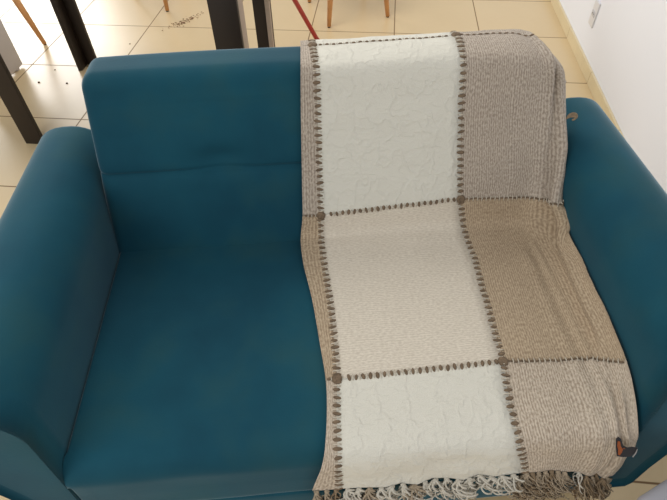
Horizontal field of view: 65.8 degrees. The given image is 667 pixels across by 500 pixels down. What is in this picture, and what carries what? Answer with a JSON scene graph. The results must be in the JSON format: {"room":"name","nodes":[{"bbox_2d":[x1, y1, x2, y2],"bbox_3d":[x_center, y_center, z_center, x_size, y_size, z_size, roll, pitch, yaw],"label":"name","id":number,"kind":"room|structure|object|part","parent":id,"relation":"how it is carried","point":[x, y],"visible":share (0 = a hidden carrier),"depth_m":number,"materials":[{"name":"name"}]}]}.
{"room":"living room","nodes":[
{"label":"living room","id":0,"kind":"room"},
{"bbox_2d":[0,0,666,499],"bbox_3d":[-1.889,-1.082,3.029,6.745,0.050,9.000,3,48,4],"label":"floor","id":1,"kind":"structure","parent":0,"point":[111,25],"depth_m":3.22,"materials":[{"name":"beige tile"}]},
{"bbox_2d":[0,19,21,74],"bbox_3d":[-1.865,-1.172,2.578,0.111,0.740,0.380,3,48,4],"label":"panel","id":2,"kind":"object","parent":1,"relation":"on","point":[8,52],"visible":0.72,"depth_m":2.85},
{"bbox_2d":[12,0,46,44],"bbox_3d":[-2.065,-1.446,2.792,0.470,0.794,0.465,20,51,18],"label":"shell chair","id":3,"kind":"object","parent":1,"relation":"on","point":[18,3],"visible":1,"depth_m":3.01,"materials":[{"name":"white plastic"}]},
{"bbox_2d":[0,0,274,143],"bbox_3d":[-0.902,-1.030,2.390,1.190,0.800,0.787,3,48,4],"label":"dining table","id":4,"kind":"object","parent":1,"relation":"on","point":[227,17],"visible":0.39,"depth_m":2.39,"materials":[{"name":"brown wood"}]},
{"bbox_3d":[-1.434,-0.771,2.192,0.090,0.765,0.022,3,48,4],"label":"leg","id":5,"kind":"part","parent":4,"relation":"part of","materials":[{"name":"brown wood"}]},
{"bbox_3d":[-1.405,-1.333,2.697,0.082,0.765,0.022,3,48,4],"label":"leg","id":6,"kind":"part","parent":4,"relation":"part of","materials":[{"name":"brown wood"}]},
{"bbox_3d":[-0.405,-0.714,2.120,0.110,0.765,0.022,3,48,4],"label":"leg","id":7,"kind":"part","parent":4,"relation":"part of","materials":[{"name":"brown wood"}]},
{"bbox_3d":[-0.360,-1.233,2.585,0.090,0.765,0.022,3,48,4],"label":"leg","id":8,"kind":"part","parent":4,"relation":"part of","materials":[{"name":"brown wood"}]},
{"bbox_2d":[163,0,168,11],"bbox_3d":[-1.119,-2.077,3.340,0.430,0.795,0.453,34,57,27],"label":"shell chair","id":9,"kind":"object","parent":1,"relation":"on","point":[165,2],"visible":1,"depth_m":3.41,"materials":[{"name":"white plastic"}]},
{"bbox_2d":[162,13,200,30],"bbox_3d":[-0.966,-1.473,3.326,0.096,0.004,0.344,29,55,24],"label":"dirt","id":10,"kind":"object","parent":1,"relation":"on","point":[198,13],"visible":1,"depth_m":3.33,"materials":[{"name":"brown soil"}]},
{"bbox_2d":[292,0,318,39],"bbox_3d":[-0.256,-1.402,2.701,0.475,0.820,0.029,-37,57,-27],"label":"pole","id":11,"kind":"object","parent":1,"relation":"on","point":[296,3],"visible":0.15,"depth_m":2.92,"materials":[{"name":"red metal"}]},
{"bbox_2d":[0,46,666,499],"bbox_3d":[0.016,0.092,1.318,1.620,0.865,0.892,-4,48,-2],"label":"sofa","id":12,"kind":"object","parent":1,"relation":"on","point":[159,337],"visible":0.5,"depth_m":1.21,"materials":[{"name":"blue fabric"}]},
{"bbox_3d":[-0.686,0.167,1.318,0.210,0.551,0.892,-4,48,-2],"label":"armrest","id":13,"kind":"part","parent":12,"relation":"part of","materials":[{"name":"blue fabric"}]},
{"bbox_3d":[-0.014,-0.210,1.416,1.210,0.605,0.300,-4,48,-2],"label":"backrest","id":14,"kind":"part","parent":12,"relation":"part of","materials":[{"name":"blue fabric"}]},
{"bbox_3d":[0.026,0.232,1.324,1.197,0.179,0.667,-4,48,-2],"label":"seat","id":15,"kind":"part","parent":12,"relation":"part of","materials":[{"name":"blue fabric"}]},
{"bbox_3d":[0.051,0.551,1.238,1.224,0.134,0.099,-4,48,-2],"label":"rail","id":16,"kind":"part","parent":12,"relation":"part of","materials":[{"name":"blue fabric"}]},
{"bbox_2d":[300,29,637,499],"bbox_3d":[0.278,0.025,1.255,0.744,0.722,0.985,-4,48,-2],"label":"throw blanket","id":17,"kind":"object","parent":12,"relation":"on","point":[464,330],"visible":1,"depth_m":1.24,"materials":[{"name":"beige fabric"}]},
{"bbox_3d":[-0.064,-0.431,1.372,0.034,0.248,0.068,-4,48,-2],"label":"panel","id":18,"kind":"part","parent":17,"relation":"part of","materials":[{"name":"beige fabric"}]},
{"bbox_3d":[-0.062,-0.299,1.333,0.050,0.371,0.225,-1,48,0],"label":"panel","id":19,"kind":"part","parent":17,"relation":"part of","materials":[{"name":"beige fabric"}]},
{"bbox_3d":[-0.042,0.098,1.272,0.067,0.072,0.458,-4,48,-2],"label":"panel","id":20,"kind":"part","parent":17,"relation":"part of","materials":[{"name":"beige fabric"}]},
{"bbox_3d":[-0.019,0.402,1.125,0.057,0.128,0.196,-1,48,0],"label":"panel","id":21,"kind":"part","parent":17,"relation":"part of","materials":[{"name":"beige fabric"}]},
{"bbox_3d":[0.128,-0.447,1.378,0.358,0.255,0.070,-4,48,-2],"label":"panel","id":22,"kind":"part","parent":17,"relation":"part of","materials":[{"name":"white fabric"}]},
{"bbox_3d":[0.144,-0.316,1.338,0.380,0.378,0.223,-4,48,-2],"label":"panel","id":23,"kind":"part","parent":17,"relation":"part of","materials":[{"name":"white fabric"}]},
{"bbox_3d":[0.182,0.074,1.274,0.404,0.096,0.460,-4,48,-2],"label":"panel","id":24,"kind":"part","parent":17,"relation":"part of","materials":[{"name":"beige fabric"}]},
{"bbox_3d":[0.204,0.385,1.135,0.405,0.128,0.211,-4,48,-2],"label":"panel","id":25,"kind":"part","parent":17,"relation":"part of","materials":[{"name":"white fabric"}]},
{"bbox_3d":[0.437,-0.456,1.386,0.278,0.265,0.128,10,49,10],"label":"panel","id":26,"kind":"part","parent":17,"relation":"part of","materials":[{"name":"beige fabric"}]},
{"bbox_3d":[0.460,-0.319,1.322,0.292,0.360,0.290,-4,48,-2],"label":"panel","id":27,"kind":"part","parent":17,"relation":"part of","materials":[{"name":"beige fabric"}]},
{"bbox_3d":[0.496,0.058,1.265,0.264,0.121,0.497,-4,48,-2],"label":"panel","id":28,"kind":"part","parent":17,"relation":"part of","materials":[{"name":"beige fabric"}]},
{"bbox_3d":[0.506,0.366,1.143,0.260,0.232,0.219,-4,48,-2],"label":"panel","id":29,"kind":"part","parent":17,"relation":"part of","materials":[{"name":"beige fabric"}]},
{"bbox_3d":[0.720,0.071,1.376,0.210,0.551,0.892,-4,48,-2],"label":"armrest","id":30,"kind":"part","parent":12,"relation":"part of","materials":[{"name":"blue fabric"}]},
{"bbox_2d":[308,0,389,27],"bbox_3d":[0.098,-1.863,3.124,0.453,0.795,0.430,-16,50,-12],"label":"shell chair","id":31,"kind":"object","parent":1,"relation":"on","point":[329,2],"visible":1,"depth_m":3.21,"materials":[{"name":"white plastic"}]},
{"bbox_3d":[-0.013,-1.561,3.118,0.043,0.394,0.096,14,50,13],"label":"leg","id":32,"kind":"part","parent":31,"relation":"part of","materials":[{"name":"orange wood"}]},
{"bbox_3d":[0.313,-1.651,3.192,0.096,0.395,0.043,23,53,21],"label":"leg","id":33,"kind":"part","parent":31,"relation":"part of","materials":[{"name":"orange wood"}]},
{"bbox_2d":[637,479,666,499],"bbox_3d":[0.827,0.646,1.103,0.400,0.420,0.300,-20,51,-16],"label":"stool","id":34,"kind":"object","parent":1,"relation":"on","point":[659,492],"visible":1,"depth_m":0.99,"materials":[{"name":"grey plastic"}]},
{"bbox_2d":[559,0,666,192],"bbox_3d":[1.398,-1.822,1.745,0.100,2.750,9.000,3,48,4],"label":"wall","id":35,"kind":"structure","parent":0,"point":[625,48],"depth_m":2.28,"materials":[{"name":"white paint"}]},
{"bbox_2d":[550,0,623,136],"bbox_3d":[1.385,-1.106,2.906,0.012,0.066,8.837,3,48,4],"label":"baseboard","id":36,"kind":"structure","parent":35,"relation":"attached to","point":[596,91],"depth_m":2.82,"materials":[{"name":"beige tile"}]},
{"bbox_2d":[588,0,600,27],"bbox_3d":[1.380,-1.253,2.731,0.012,0.126,0.073,3,48,4],"label":"wall outlet","id":37,"kind":"object","parent":35,"relation":"attached to","point":[596,7],"visible":1,"depth_m":2.72,"materials":[{"name":"white plastic"}]}
]}

